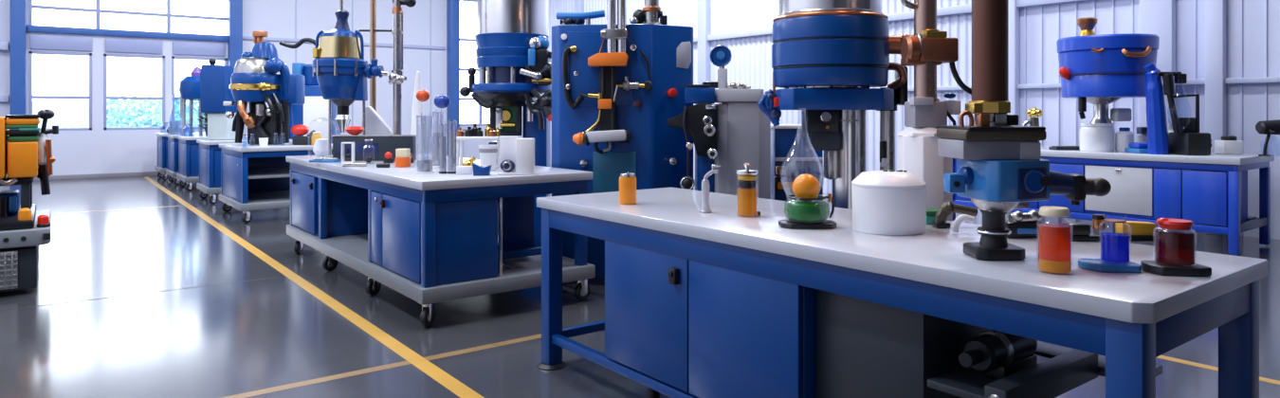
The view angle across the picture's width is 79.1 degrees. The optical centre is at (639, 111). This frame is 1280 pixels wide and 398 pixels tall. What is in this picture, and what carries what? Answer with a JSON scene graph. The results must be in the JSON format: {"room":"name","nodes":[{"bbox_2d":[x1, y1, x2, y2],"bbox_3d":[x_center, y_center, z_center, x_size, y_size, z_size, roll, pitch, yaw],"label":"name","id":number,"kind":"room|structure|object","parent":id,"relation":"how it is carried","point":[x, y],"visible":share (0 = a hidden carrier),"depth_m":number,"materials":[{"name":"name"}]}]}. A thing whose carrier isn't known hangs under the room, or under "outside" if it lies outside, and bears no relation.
{"room":"laboratory","nodes":[
{"label":"laboratory","id":0,"kind":"room"},
{"bbox_2d":[0,0,515,181],"bbox_3d":[-8.938,-1.840,17.673,14.000,6.400,0.250,0,0,-37],"label":"wall","id":1,"kind":"structure","parent":0,"point":[98,153],"depth_m":17.70,"materials":[{"name":"paint"}]},
{"bbox_2d":[0,40,8,102],"bbox_3d":[-13.227,-0.775,14.211,2.580,1.170,0.160,0,0,-37],"label":"trim","id":2,"kind":"structure","parent":1,"relation":"attached to","point":[4,45],"depth_m":14.91,"materials":[{"name":"paint"}]},
{"bbox_2d":[9,0,26,129],"bbox_3d":[-12.065,-1.840,15.046,0.240,6.400,0.240,0,0,-37],"label":"trim","id":3,"kind":"structure","parent":1,"relation":"attached to","point":[17,9],"depth_m":14.95,"materials":[{"name":"blue metal"}]},
{"bbox_2d":[28,51,91,130],"bbox_3d":[-11.641,-0.410,15.595,1.020,1.580,0.100,0,0,-37],"label":"window","id":4,"kind":"structure","parent":1,"relation":"in","point":[30,97],"depth_m":15.59,"materials":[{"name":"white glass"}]},
{"bbox_2d":[27,24,228,41],"bbox_3d":[-10.591,-1.635,16.263,3.540,0.130,0.090,0,0,-37],"label":"trim","id":5,"kind":"structure","parent":1,"relation":"attached to","point":[30,28],"depth_m":16.13,"materials":[{"name":"blue metal"}]},
{"bbox_2d":[28,0,227,32],"bbox_3d":[-10.607,-2.100,16.383,3.620,0.920,0.100,0,0,-37],"label":"window","id":6,"kind":"structure","parent":1,"relation":"in","point":[98,10],"depth_m":16.06,"materials":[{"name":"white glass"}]},
{"bbox_2d":[103,54,164,129],"bbox_3d":[-10.651,-0.410,16.349,1.090,1.580,0.100,0,0,-37],"label":"window","id":7,"kind":"structure","parent":1,"relation":"in","point":[105,98],"depth_m":16.27,"materials":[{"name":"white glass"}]},
{"bbox_2d":[171,55,227,128],"bbox_3d":[-9.693,-0.410,17.080,1.080,1.580,0.100,0,0,-37],"label":"window","id":8,"kind":"structure","parent":1,"relation":"in","point":[225,60],"depth_m":16.76,"materials":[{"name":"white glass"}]},
{"bbox_2d":[227,0,242,66],"bbox_3d":[-9.050,-1.840,17.343,0.260,6.400,0.240,0,0,-37],"label":"trim","id":9,"kind":"structure","parent":1,"relation":"attached to","point":[234,7],"depth_m":17.24,"materials":[{"name":"blue metal"}]},
{"bbox_2d":[446,0,459,157],"bbox_3d":[-4.930,-1.840,20.482,0.260,6.400,0.240,0,0,-37],"label":"trim","id":10,"kind":"structure","parent":1,"relation":"attached to","point":[452,6],"depth_m":20.39,"materials":[{"name":"blue metal"}]},
{"bbox_2d":[459,0,490,126],"bbox_3d":[-4.347,-1.330,21.152,1.480,3.420,0.100,0,0,-37],"label":"window","id":11,"kind":"structure","parent":1,"relation":"in","point":[461,39],"depth_m":20.99,"materials":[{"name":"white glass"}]},
{"bbox_2d":[434,94,449,109],"bbox_3d":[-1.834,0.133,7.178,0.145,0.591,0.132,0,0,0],"label":"ball","id":12,"kind":"object","parent":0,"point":[441,101],"visible":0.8,"depth_m":7.13,"materials":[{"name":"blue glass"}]},
{"bbox_2d":[0,164,1279,397],"bbox_3d":[-1.802,1.460,8.307,14.000,0.200,23.800,0,0,-37],"label":"floor","id":13,"kind":"structure","parent":0,"point":[220,340],"depth_m":4.98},
{"bbox_2d":[0,109,58,292],"bbox_3d":[-5.345,0.652,6.044,1.302,1.345,1.506,0,0,-37],"label":"machine","id":14,"kind":"object","parent":13,"relation":"on","point":[26,153],"visible":1,"depth_m":5.87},
{"bbox_2d":[0,250,18,290],"bbox_3d":[-4.941,1.163,5.451,0.885,0.275,0.044,0,0,-37],"label":"grille","id":15,"kind":"object","parent":14,"relation":"attached to","point":[9,259],"depth_m":5.68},
{"bbox_2d":[18,207,32,220],"bbox_3d":[-4.612,0.765,5.814,0.084,0.088,0.084,0,0,-37],"label":"lamp","id":16,"kind":"object","parent":14,"relation":"on","point":[24,214],"depth_m":5.79,"materials":[{"name":"plastic"}]},
{"bbox_2d":[36,214,50,227],"bbox_3d":[-4.536,0.829,5.897,0.084,0.094,0.084,0,0,-37],"label":"lamp","id":17,"kind":"object","parent":14,"relation":"on","point":[43,221],"depth_m":5.87,"materials":[{"name":"plastic"}]},
{"bbox_2d":[0,276,278,310],"bbox_3d":[-4.838,1.359,4.948,4.700,0.001,0.015,0,0,-37],"label":"trim","id":18,"kind":"structure","parent":13,"relation":"on","point":[277,277],"depth_m":5.75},
{"bbox_2d":[155,131,205,180],"bbox_3d":[-9.238,0.895,15.999,1.213,0.930,0.950,0,0,-37],"label":"bench","id":19,"kind":"object","parent":13,"relation":"on","point":[162,139],"visible":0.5,"depth_m":15.36,"materials":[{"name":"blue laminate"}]},
{"bbox_2d":[155,131,205,136],"bbox_3d":[-9.243,0.459,15.995,1.200,0.058,0.950,0,0,-37],"label":"countertop","id":20,"kind":"structure","parent":19,"relation":"on","point":[156,134],"depth_m":15.63,"materials":[{"name":"grey laminate"}]},
{"bbox_2d":[165,133,205,184],"bbox_3d":[-8.403,0.895,15.001,1.213,0.930,0.950,0,0,-37],"label":"bench","id":21,"kind":"object","parent":13,"relation":"on","point":[173,141],"visible":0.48,"depth_m":14.50,"materials":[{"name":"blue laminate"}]},
{"bbox_2d":[168,93,182,134],"bbox_3d":[-8.797,0.049,14.700,0.240,0.760,0.238,0,0,0],"label":"bottle","id":22,"kind":"object","parent":21,"relation":"on","point":[174,126],"visible":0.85,"depth_m":14.61,"materials":[{"name":"blue glass"}]},
{"bbox_2d":[165,133,205,138],"bbox_3d":[-8.408,0.459,14.997,1.200,0.058,0.950,0,0,-37],"label":"countertop","id":23,"kind":"structure","parent":21,"relation":"on","point":[168,136],"depth_m":14.50,"materials":[{"name":"grey laminate"}]},
{"bbox_2d":[176,134,247,191],"bbox_3d":[-7.591,0.895,13.985,1.213,0.930,1.050,0,0,-37],"label":"bench","id":24,"kind":"object","parent":13,"relation":"on","point":[188,147],"visible":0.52,"depth_m":13.34,"materials":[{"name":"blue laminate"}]},
{"bbox_2d":[178,66,207,135],"bbox_3d":[-8.033,-0.196,14.000,0.532,1.251,0.520,0,0,0],"label":"machine","id":25,"kind":"object","parent":24,"relation":"on","point":[189,89],"visible":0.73,"depth_m":13.91,"materials":[{"name":"blue metal"}]},
{"bbox_2d":[176,134,247,140],"bbox_3d":[-7.596,0.459,13.981,1.200,0.058,1.050,0,0,-37],"label":"countertop","id":26,"kind":"structure","parent":24,"relation":"on","point":[184,137],"depth_m":13.37,"materials":[{"name":"grey laminate"}]},
{"bbox_2d":[196,138,292,204],"bbox_3d":[-6.137,0.895,12.076,1.213,0.930,1.050,0,0,-37],"label":"bench","id":27,"kind":"object","parent":13,"relation":"on","point":[210,152],"visible":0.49,"depth_m":11.43,"materials":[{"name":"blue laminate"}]},
{"bbox_2d":[200,58,243,140],"bbox_3d":[-6.423,-0.197,11.950,0.392,1.249,0.600,0,0,0],"label":"machine","id":28,"kind":"object","parent":27,"relation":"on","point":[214,80],"visible":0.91,"depth_m":11.65,"materials":[{"name":"metal"}]},
{"bbox_2d":[200,64,237,112],"bbox_3d":[-6.423,-0.349,11.950,0.392,0.727,0.600,0,0,0],"label":"hood","id":29,"kind":"object","parent":28,"relation":"attached to","point":[214,80],"depth_m":11.65,"materials":[{"name":"blue metal"}]},
{"bbox_2d":[196,138,292,145],"bbox_3d":[-6.142,0.459,12.072,1.200,0.058,1.050,0,0,-37],"label":"countertop","id":30,"kind":"structure","parent":27,"relation":"on","point":[245,140],"depth_m":11.53,"materials":[{"name":"grey laminate"}]},
{"bbox_2d":[219,142,332,223],"bbox_3d":[-4.769,0.895,10.321,1.263,0.930,1.500,0,0,-37],"label":"bench","id":31,"kind":"object","parent":13,"relation":"on","point":[254,176],"visible":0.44,"depth_m":9.90,"materials":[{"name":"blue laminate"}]},
{"bbox_2d":[223,31,304,144],"bbox_3d":[-4.945,-0.315,10.197,0.849,1.489,0.643,0,0,0],"label":"machine","id":32,"kind":"object","parent":31,"relation":"on","point":[255,80],"visible":1,"depth_m":10.07,"materials":[{"name":"metal"}]},
{"bbox_2d":[247,167,290,179],"bbox_3d":[-4.763,0.805,10.312,1.140,0.030,1.380,0,0,-37],"label":"shelf","id":33,"kind":"object","parent":31,"relation":"attached to","point":[252,173],"depth_m":10.02,"materials":[{"name":"metal"}]},
{"bbox_2d":[219,142,332,152],"bbox_3d":[-4.774,0.459,10.318,1.250,0.058,1.500,0,0,-37],"label":"countertop","id":34,"kind":"structure","parent":31,"relation":"on","point":[238,147],"depth_m":9.71,"materials":[{"name":"grey laminate"}]},
{"bbox_2d":[290,125,315,145],"bbox_3d":[-4.365,0.298,10.079,0.341,0.262,0.162,0,0,0],"label":"pump","id":35,"kind":"object","parent":31,"relation":"on","point":[297,130],"visible":0.94,"depth_m":10.02,"materials":[{"name":"red plastic"}]},
{"bbox_2d":[279,37,340,143],"bbox_3d":[-5.457,0.069,12.870,0.969,2.582,0.860,0,0,0],"label":"housing","id":36,"kind":"object","parent":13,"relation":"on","point":[313,113],"visible":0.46,"depth_m":12.60,"materials":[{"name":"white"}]},
{"bbox_2d":[143,176,484,397],"bbox_3d":[-3.363,1.359,7.055,0.090,0.002,23.100,0,0,-37],"label":"trim","id":37,"kind":"structure","parent":13,"relation":"on","point":[448,381],"depth_m":5.09,"materials":[{"name":"yellow paint"}]},
{"bbox_2d":[285,152,595,327],"bbox_3d":[-1.882,0.895,6.555,1.299,0.930,3.472,0,0,-37],"label":"workbench","id":38,"kind":"object","parent":13,"relation":"on","point":[429,238],"visible":0.98,"depth_m":5.32,"materials":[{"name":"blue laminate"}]},
{"bbox_2d":[312,117,332,156],"bbox_3d":[-3.104,0.242,7.581,0.260,0.373,0.260,0,0,0],"label":"glass dome","id":39,"kind":"object","parent":38,"relation":"on","point":[320,147],"visible":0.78,"depth_m":7.52,"materials":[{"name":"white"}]},
{"bbox_2d":[341,142,354,163],"bbox_3d":[-2.453,0.342,6.514,0.096,0.174,0.060,0,0,0],"label":"frame","id":40,"kind":"object","parent":38,"relation":"on","point":[347,155],"visible":1,"depth_m":6.50,"materials":[{"name":"white plastic"}]},
{"bbox_2d":[312,0,387,157],"bbox_3d":[-2.662,-0.563,7.150,0.673,1.985,0.474,0,0,0],"label":"vessel","id":41,"kind":"object","parent":38,"relation":"on","point":[341,70],"visible":0.98,"depth_m":7.04,"materials":[{"name":"metal"}]},
{"bbox_2d":[316,73,359,99],"bbox_3d":[-2.762,-0.227,7.150,0.402,0.227,0.402,0,0,0],"label":"bowl","id":42,"kind":"object","parent":41,"relation":"on","point":[340,86],"depth_m":7.00,"materials":[{"name":"blue metal"}]},
{"bbox_2d":[330,98,354,132],"bbox_3d":[-2.736,0.035,7.150,0.245,0.315,0.245,0,0,0],"label":"outlet","id":43,"kind":"object","parent":41,"relation":"attached to","point":[342,119],"depth_m":7.10,"materials":[{"name":"silver metal"}]},
{"bbox_2d":[330,126,417,161],"bbox_3d":[-2.342,0.277,6.817,0.717,0.305,0.236,0,0,0],"label":"trough","id":44,"kind":"object","parent":38,"relation":"on","point":[382,144],"depth_m":6.79,"materials":[{"name":"grey metal"}]},
{"bbox_2d":[358,0,391,111],"bbox_3d":[-2.668,-0.688,7.836,0.472,2.233,0.131,0,0,22],"label":"pipe","id":45,"kind":"object","parent":38,"relation":"on","point":[373,29],"visible":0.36,"depth_m":7.83,"materials":[{"name":"orange metal"}]},
{"bbox_2d":[361,106,392,134],"bbox_3d":[-2.526,0.187,7.465,0.298,0.485,0.090,0,0,0],"label":"bracket","id":46,"kind":"object","parent":38,"relation":"on","point":[374,124],"visible":0.45,"depth_m":7.42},
{"bbox_2d":[387,0,416,134],"bbox_3d":[-2.208,-0.613,7.200,0.257,2.084,0.167,0,0,0],"label":"pipe","id":47,"kind":"object","parent":38,"relation":"on","point":[396,78],"visible":0.92,"depth_m":7.17,"materials":[{"name":"metal"}]},
{"bbox_2d":[395,148,410,166],"bbox_3d":[-1.853,0.359,6.064,0.119,0.140,0.119,0,0,0],"label":"jar","id":48,"kind":"object","parent":38,"relation":"on","point":[402,159],"visible":1,"depth_m":6.02,"materials":[{"name":"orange plastic"}]},
{"bbox_2d":[410,71,425,152],"bbox_3d":[-2.340,-0.001,8.180,0.160,0.859,0.160,0,0,0],"label":"funnel","id":49,"kind":"object","parent":38,"relation":"on","point":[417,114],"visible":0.85,"depth_m":8.13,"materials":[{"name":"white glass"}]},
{"bbox_2d":[415,115,434,173],"bbox_3d":[-1.525,0.218,5.496,0.128,0.422,0.128,0,0,0],"label":"cylinder","id":50,"kind":"object","parent":38,"relation":"on","point":[424,166],"visible":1,"depth_m":5.46,"materials":[{"name":"clear glass"}]},
{"bbox_2d":[432,132,443,166],"bbox_3d":[-1.579,0.204,6.064,0.100,0.451,0.100,0,0,0],"label":"cylinder","id":51,"kind":"object","parent":38,"relation":"on","point":[435,136],"visible":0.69,"depth_m":6.03,"materials":[{"name":"clear glass"}]},
{"bbox_2d":[285,152,592,190],"bbox_3d":[-1.890,0.459,6.549,1.270,0.057,3.470,0,0,-37],"label":"countertop","id":52,"kind":"structure","parent":38,"relation":"on","point":[404,176],"depth_m":5.37,"materials":[{"name":"grey laminate"}]},
{"bbox_2d":[438,136,447,173],"bbox_3d":[-1.375,0.249,5.411,0.053,0.360,0.053,0,0,-22],"label":"cylinder","id":53,"kind":"object","parent":38,"relation":"on","point":[442,138],"visible":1,"depth_m":5.39,"materials":[{"name":"clear glass"}]},
{"bbox_2d":[447,130,456,173],"bbox_3d":[-1.310,0.235,5.411,0.065,0.388,0.065,0,0,-22],"label":"cylinder","id":54,"kind":"object","parent":38,"relation":"on","point":[451,134],"visible":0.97,"depth_m":5.39,"materials":[{"name":"clear glass"}]},
{"bbox_2d":[456,165,472,174],"bbox_3d":[-1.208,0.402,5.329,0.105,0.055,0.040,0,0,0],"label":"block","id":55,"kind":"object","parent":38,"relation":"on","point":[460,170],"visible":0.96,"depth_m":5.31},
{"bbox_2d":[456,136,499,167],"bbox_3d":[-1.226,0.308,5.877,0.330,0.242,0.170,0,0,0],"label":"shelf","id":56,"kind":"object","parent":38,"relation":"on","point":[461,138],"visible":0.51,"depth_m":5.80,"materials":[{"name":"white plastic"}]},
{"bbox_2d":[472,163,492,175],"bbox_3d":[-1.069,0.389,5.250,0.121,0.082,0.060,0,0,0],"label":"box","id":57,"kind":"object","parent":38,"relation":"on","point":[478,170],"visible":1,"depth_m":5.22,"materials":[{"name":"plastic"}]},
{"bbox_2d":[478,145,497,170],"bbox_3d":[-1.110,0.336,5.673,0.139,0.186,0.139,0,0,0],"label":"cup","id":58,"kind":"object","parent":38,"relation":"on","point":[487,154],"visible":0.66,"depth_m":5.62,"materials":[{"name":"white plastic"}]},
{"bbox_2d":[497,136,534,174],"bbox_3d":[-0.850,0.299,5.334,0.241,0.260,0.110,0,0,0],"label":"stand","id":59,"kind":"object","parent":38,"relation":"on","point":[521,151],"depth_m":5.29,"materials":[{"name":"plastic"}]},
{"bbox_2d":[459,0,551,247],"bbox_3d":[-1.207,-0.118,7.507,1.013,2.955,0.797,0,0,2],"label":"mixing reactor","id":60,"kind":"object","parent":13,"relation":"on","point":[512,41],"visible":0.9,"depth_m":7.22,"materials":[{"name":"blue metal"}]},
{"bbox_2d":[459,67,475,96],"bbox_3d":[-1.642,-0.284,7.400,0.154,0.283,0.100,0,0,0],"label":"tap","id":61,"kind":"object","parent":60,"relation":"on","point":[465,91],"depth_m":7.37,"materials":[{"name":"black metal"}]},
{"bbox_2d":[551,0,693,285],"bbox_3d":[-0.138,-0.096,6.394,1.141,2.911,1.052,0,0,0],"label":"machine","id":62,"kind":"object","parent":13,"relation":"on","point":[616,88],"visible":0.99,"depth_m":6.05,"materials":[{"name":"blue metal"}]},
{"bbox_2d":[220,224,1092,397],"bbox_3d":[0.495,1.359,5.538,12.500,0.001,0.070,0,0,-37],"label":"trim","id":63,"kind":"structure","parent":13,"relation":"on","point":[465,351],"depth_m":4.08,"materials":[{"name":"paint"}]},
{"bbox_2d":[667,45,770,199],"bbox_3d":[0.613,0.418,6.101,0.813,1.884,0.698,0,0,0],"label":"machine","id":64,"kind":"object","parent":13,"relation":"on","point":[732,133],"visible":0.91,"depth_m":5.95,"materials":[{"name":"grey metal"}]},
{"bbox_2d":[770,124,822,201],"bbox_3d":[1.310,0.735,6.630,0.430,1.250,0.580,0,0,0],"label":"cabinet","id":65,"kind":"object","parent":13,"relation":"on","point":[799,160],"visible":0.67,"depth_m":6.40,"materials":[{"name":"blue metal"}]},
{"bbox_2d":[758,0,907,209],"bbox_3d":[1.064,0.162,4.300,0.846,2.396,0.645,0,0,0],"label":"machine","id":66,"kind":"object","parent":13,"relation":"on","point":[827,55],"visible":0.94,"depth_m":4.09,"materials":[{"name":"blue metal"}]},
{"bbox_2d":[536,187,1267,397],"bbox_3d":[0.700,0.910,3.289,0.969,0.900,2.944,0,0,-37],"label":"workbench","id":67,"kind":"object","parent":13,"relation":"on","point":[721,302],"visible":1,"depth_m":2.67,"materials":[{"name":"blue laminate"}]},
{"bbox_2d":[619,172,636,204],"bbox_3d":[-0.062,0.382,3.879,0.087,0.155,0.087,0,0,0],"label":"canister","id":68,"kind":"object","parent":67,"relation":"on","point":[628,180],"visible":1,"depth_m":3.84,"materials":[{"name":"orange plastic"}]},
{"bbox_2d":[699,164,720,213],"bbox_3d":[0.320,0.351,3.550,0.097,0.216,0.056,0,0,0],"label":"tap","id":69,"kind":"object","parent":67,"relation":"on","point":[704,209],"visible":1,"depth_m":3.54,"materials":[{"name":"silver metal"}]},
{"bbox_2d":[735,163,758,216],"bbox_3d":[0.472,0.342,3.421,0.099,0.233,0.099,0,0,0],"label":"jar","id":70,"kind":"object","parent":67,"relation":"on","point":[746,191],"visible":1,"depth_m":3.38,"materials":[{"name":"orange glass"}]},
{"bbox_2d":[778,219,836,228],"bbox_3d":[0.669,0.449,3.107,0.220,0.020,0.145,0,0,0],"label":"stand","id":71,"kind":"object","parent":67,"relation":"on","point":[786,223],"visible":0.94,"depth_m":3.04,"materials":[{"name":"plastic"}]},
{"bbox_2d":[783,193,834,221],"bbox_3d":[0.669,0.383,3.110,0.186,0.110,0.186,0,0,36],"label":"bowl","id":72,"kind":"object","parent":71,"relation":"on","point":[816,210],"visible":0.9,"depth_m":3.04,"materials":[{"name":"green glass"}]},
{"bbox_2d":[792,173,820,201],"bbox_3d":[0.666,0.303,3.107,0.110,0.110,0.110,0,0,-37],"label":"ball","id":73,"kind":"object","parent":72,"relation":"on","point":[804,186],"visible":0.92,"depth_m":3.07,"materials":[{"name":"orange plastic"}]},
{"bbox_2d":[851,169,926,236],"bbox_3d":[0.964,0.342,3.010,0.277,0.233,0.277,0,0,0],"label":"container","id":74,"kind":"object","parent":67,"relation":"on","point":[886,202],"visible":1,"depth_m":2.90,"materials":[{"name":"white plastic"}]},
{"bbox_2d":[536,187,1267,324],"bbox_3d":[0.700,0.486,3.289,0.940,0.052,2.915,0,0,-37],"label":"countertop","id":75,"kind":"structure","parent":67,"relation":"on","point":[936,256],"depth_m":2.50,"materials":[{"name":"grey laminate"}]},
{"bbox_2d":[925,208,946,224],"bbox_3d":[1.208,0.431,3.199,0.086,0.055,0.080,0,0,0],"label":"jar","id":76,"kind":"object","parent":67,"relation":"on","point":[930,212],"visible":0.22,"depth_m":3.16,"materials":[{"name":"teal plastic"}]},
{"bbox_2d":[932,201,977,228],"bbox_3d":[1.259,0.406,3.091,0.186,0.105,0.064,0,0,-6],"label":"tool","id":77,"kind":"object","parent":67,"relation":"on","point":[946,209],"visible":1,"depth_m":3.07,"materials":[{"name":"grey metal"}]},
{"bbox_2d":[951,214,974,232],"bbox_3d":[1.224,0.422,2.940,0.082,0.067,0.024,0,0,0],"label":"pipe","id":78,"kind":"object","parent":67,"relation":"on","point":[958,221],"visible":1,"depth_m":2.93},
{"bbox_2d":[927,348,1097,397],"bbox_3d":[1.162,0.818,2.444,0.590,0.085,0.290,0,0,-37],"label":"shelf","id":79,"kind":"object","parent":67,"relation":"on","point":[1023,374],"depth_m":2.40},
{"bbox_2d":[1005,210,1042,237],"bbox_3d":[1.397,0.409,2.864,0.132,0.100,0.130,0,0,0],"label":"box","id":80,"kind":"object","parent":67,"relation":"on","point":[1021,225],"visible":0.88,"depth_m":2.81,"materials":[{"name":"black metal"}]},
{"bbox_2d":[936,0,1111,260],"bbox_3d":[1.206,-0.098,2.458,0.475,1.115,0.265,0,0,0],"label":"valve","id":81,"kind":"object","parent":67,"relation":"on","point":[1000,167],"visible":1,"depth_m":2.40,"materials":[{"name":"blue metal"}]},
{"bbox_2d":[1037,205,1071,273],"bbox_3d":[1.190,0.367,2.227,0.092,0.184,0.092,0,0,0],"label":"bottle","id":82,"kind":"object","parent":67,"relation":"on","point":[1054,240],"visible":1,"depth_m":2.19,"materials":[{"name":"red glass"}]},
{"bbox_2d":[1034,340,1162,377],"bbox_3d":[1.233,0.845,3.026,0.190,0.030,1.350,0,0,-37],"label":"crossbar","id":83,"kind":"object","parent":67,"relation":"attached to","point":[1044,349],"depth_m":2.67,"materials":[{"name":"blue metal"}]},
{"bbox_2d":[1061,220,1156,241],"bbox_3d":[1.675,0.424,2.766,0.322,0.069,0.062,0,0,0],"label":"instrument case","id":84,"kind":"object","parent":67,"relation":"on","point":[1138,231],"visible":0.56,"depth_m":2.75,"materials":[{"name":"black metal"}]},
{"bbox_2d":[1091,214,1106,230],"bbox_3d":[1.700,0.408,2.872,0.048,0.056,0.048,0,0,0],"label":"pot","id":85,"kind":"object","parent":84,"relation":"on","point":[1098,224],"visible":0.91,"depth_m":2.86,"materials":[{"name":"glass"}]},
{"bbox_2d":[1078,258,1141,273],"bbox_3d":[1.367,0.449,2.267,0.149,0.020,0.121,0,0,0],"label":"tray","id":86,"kind":"object","parent":67,"relation":"on","point":[1095,265],"visible":0.94,"depth_m":2.22,"materials":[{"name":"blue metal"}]},
{"bbox_2d":[1100,219,1129,262],"bbox_3d":[1.388,0.369,2.267,0.080,0.139,0.080,0,0,0],"label":"bottle","id":87,"kind":"object","parent":86,"relation":"on","point":[1114,246],"visible":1,"depth_m":2.24,"materials":[{"name":"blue glass"}]},
{"bbox_2d":[1140,260,1211,276],"bbox_3d":[1.525,0.447,2.215,0.152,0.024,0.119,0,0,0],"label":"tray","id":88,"kind":"object","parent":67,"relation":"on","point":[1151,266],"visible":0.87,"depth_m":2.17,"materials":[{"name":"plastic"}]},
{"bbox_2d":[1154,218,1194,265],"bbox_3d":[1.531,0.369,2.220,0.103,0.131,0.103,0,0,0],"label":"bottle","id":89,"kind":"object","parent":88,"relation":"on","point":[1174,241],"visible":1,"depth_m":2.19,"materials":[{"name":"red glass"}]},
{"bbox_2d":[896,0,971,221],"bbox_3d":[1.436,0.253,3.720,0.403,2.215,0.250,0,0,0],"label":"pipe riser","id":90,"kind":"object","parent":13,"relation":"on","point":[928,47],"visible":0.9,"depth_m":3.65,"materials":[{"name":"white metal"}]},
{"bbox_2d":[952,146,1274,255],"bbox_3d":[5.085,0.895,8.713,1.050,0.930,3.000,0,0,-37],"label":"bench","id":91,"kind":"object","parent":13,"relation":"on","point":[1210,192],"visible":0.61,"depth_m":7.76,"materials":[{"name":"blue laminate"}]},
{"bbox_2d":[1022,107,1042,142],"bbox_3d":[4.564,0.189,9.050,0.252,0.480,0.165,0,0,0],"label":"valve","id":92,"kind":"object","parent":91,"relation":"on","point":[1033,112],"visible":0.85,"depth_m":9.02,"materials":[{"name":"gold metal"}]},
{"bbox_2d":[1079,123,1115,151],"bbox_3d":[4.979,0.277,8.450,0.331,0.305,0.331,0,0,0],"label":"jar","id":93,"kind":"object","parent":91,"relation":"on","point":[1093,137],"depth_m":8.32,"materials":[{"name":"white plastic"}]},
{"bbox_2d":[1056,17,1162,151],"bbox_3d":[5.073,-0.289,8.436,0.990,1.436,0.977,0,0,-27],"label":"mixer","id":94,"kind":"object","parent":91,"relation":"on","point":[1101,70],"visible":0.88,"depth_m":8.18,"materials":[{"name":"blue metal"}]},
{"bbox_2d":[1115,127,1133,151],"bbox_3d":[5.216,0.299,8.350,0.170,0.260,0.170,0,0,0],"label":"bottle","id":95,"kind":"object","parent":91,"relation":"on","point":[1124,137],"visible":0.77,"depth_m":8.30,"materials":[{"name":"white plastic"}]},
{"bbox_2d":[1134,127,1147,142],"bbox_3d":[5.604,0.299,8.600,0.190,0.260,0.190,0,0,0],"label":"bottle","id":96,"kind":"object","parent":91,"relation":"on","point":[1142,131],"visible":0.27,"depth_m":8.55,"materials":[{"name":"plastic"}]},
{"bbox_2d":[1124,124,1173,153],"bbox_3d":[5.380,0.269,8.075,0.518,0.318,0.250,0,0,0],"label":"tray","id":97,"kind":"object","parent":91,"relation":"on","point":[1135,147],"visible":0.24,"depth_m":8.01,"materials":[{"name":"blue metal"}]},
{"bbox_2d":[1041,146,1274,164],"bbox_3d":[5.085,0.464,8.713,1.050,0.068,3.000,0,0,-37],"label":"countertop","id":98,"kind":"structure","parent":91,"relation":"on","point":[1213,158],"depth_m":7.74,"materials":[{"name":"grey laminate"}]},
{"bbox_2d":[1143,62,1211,155],"bbox_3d":[5.387,-0.034,7.784,0.570,0.931,0.309,0,0,0],"label":"stand","id":99,"kind":"object","parent":91,"relation":"on","point":[1186,138],"visible":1,"depth_m":7.77,"materials":[{"name":"blue metal"}]},
{"bbox_2d":[1214,135,1243,154],"bbox_3d":[5.960,0.337,7.850,0.200,0.185,0.140,0,0,0],"label":"canister","id":100,"kind":"object","parent":91,"relation":"on","point":[1228,144],"visible":1,"depth_m":7.78,"materials":[{"name":"white plastic"}]},
{"bbox_2d":[1255,119,1279,156],"bbox_3d":[6.136,0.252,7.561,0.239,0.354,0.208,0,0,0],"label":"lamp","id":101,"kind":"object","parent":91,"relation":"on","point":[1264,127],"visible":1,"depth_m":7.50,"materials":[{"name":"black metal"}]},
{"bbox_2d":[1156,355,1279,384],"bbox_3d":[3.872,1.359,3.012,0.070,0.001,7.900,0,0,-37],"label":"floor line","id":102,"kind":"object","parent":13,"relation":"on","point":[1264,379],"depth_m":4.16,"materials":[{"name":"yellow paint"}]},
{"bbox_2d":[515,0,1279,239],"bbox_3d":[3.678,-1.840,12.481,0.222,6.400,23.400,0,0,-37],"label":"wall","id":103,"kind":"structure","parent":0,"point":[1252,26],"depth_m":10.02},
{"bbox_2d":[697,0,710,84],"bbox_3d":[1.266,-1.840,15.358,0.128,6.400,0.240,0,0,-37],"label":"trim","id":104,"kind":"structure","parent":103,"relation":"attached to","point":[704,6],"depth_m":15.28,"materials":[{"name":"paint"}]},
{"bbox_2d":[693,0,1086,42],"bbox_3d":[3.645,-1.455,12.268,0.087,0.110,23.100,0,0,-37],"label":"trim","id":105,"kind":"structure","parent":103,"relation":"attached to","point":[965,9],"depth_m":11.66,"materials":[{"name":"paint"}]},
{"bbox_2d":[1006,0,1019,213],"bbox_3d":[5.017,-1.840,10.434,0.128,6.400,0.120,0,0,-37],"label":"trim","id":106,"kind":"structure","parent":103,"relation":"attached to","point":[1014,11],"depth_m":10.38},
{"bbox_2d":[764,76,1279,92],"bbox_3d":[3.653,-0.340,12.274,0.067,0.060,23.100,0,0,-37],"label":"trim","id":107,"kind":"structure","parent":103,"relation":"attached to","point":[1263,80],"depth_m":8.80,"materials":[{"name":"paint"}]},
{"bbox_2d":[1139,0,1175,228],"bbox_3d":[6.053,-1.840,9.074,0.128,6.400,0.340,0,0,-37],"label":"trim","id":108,"kind":"structure","parent":103,"relation":"attached to","point":[1157,17],"depth_m":8.98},
{"bbox_2d":[1205,0,1226,235],"bbox_3d":[6.399,-1.840,8.621,0.128,6.400,0.170,0,0,-37],"label":"trim","id":109,"kind":"structure","parent":103,"relation":"attached to","point":[1216,10],"depth_m":8.57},
{"label":"outside","id":110,"kind":"structure","parent":0,"visible":0},
{"bbox_3d":[-18.183,1.535,36.245,65.000,0.250,40.300,0,0,-37],"label":"ground","id":111,"kind":"structure","parent":110,"visible":0},
{"bbox_2d":[32,101,89,127],"bbox_3d":[-15.768,0.600,18.347,5.150,1.720,0.300,0,0,-37],"label":"wall","id":112,"kind":"structure","parent":111,"relation":"on","point":[67,114],"depth_m":19.29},
{"bbox_2d":[107,94,204,127],"bbox_3d":[-12.892,0.503,22.375,4.810,1.955,1.774,0,0,-37],"label":"hedge","id":113,"kind":"object","parent":111,"relation":"on","point":[116,118],"visible":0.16,"depth_m":21.07,"materials":[{"name":"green plant"}]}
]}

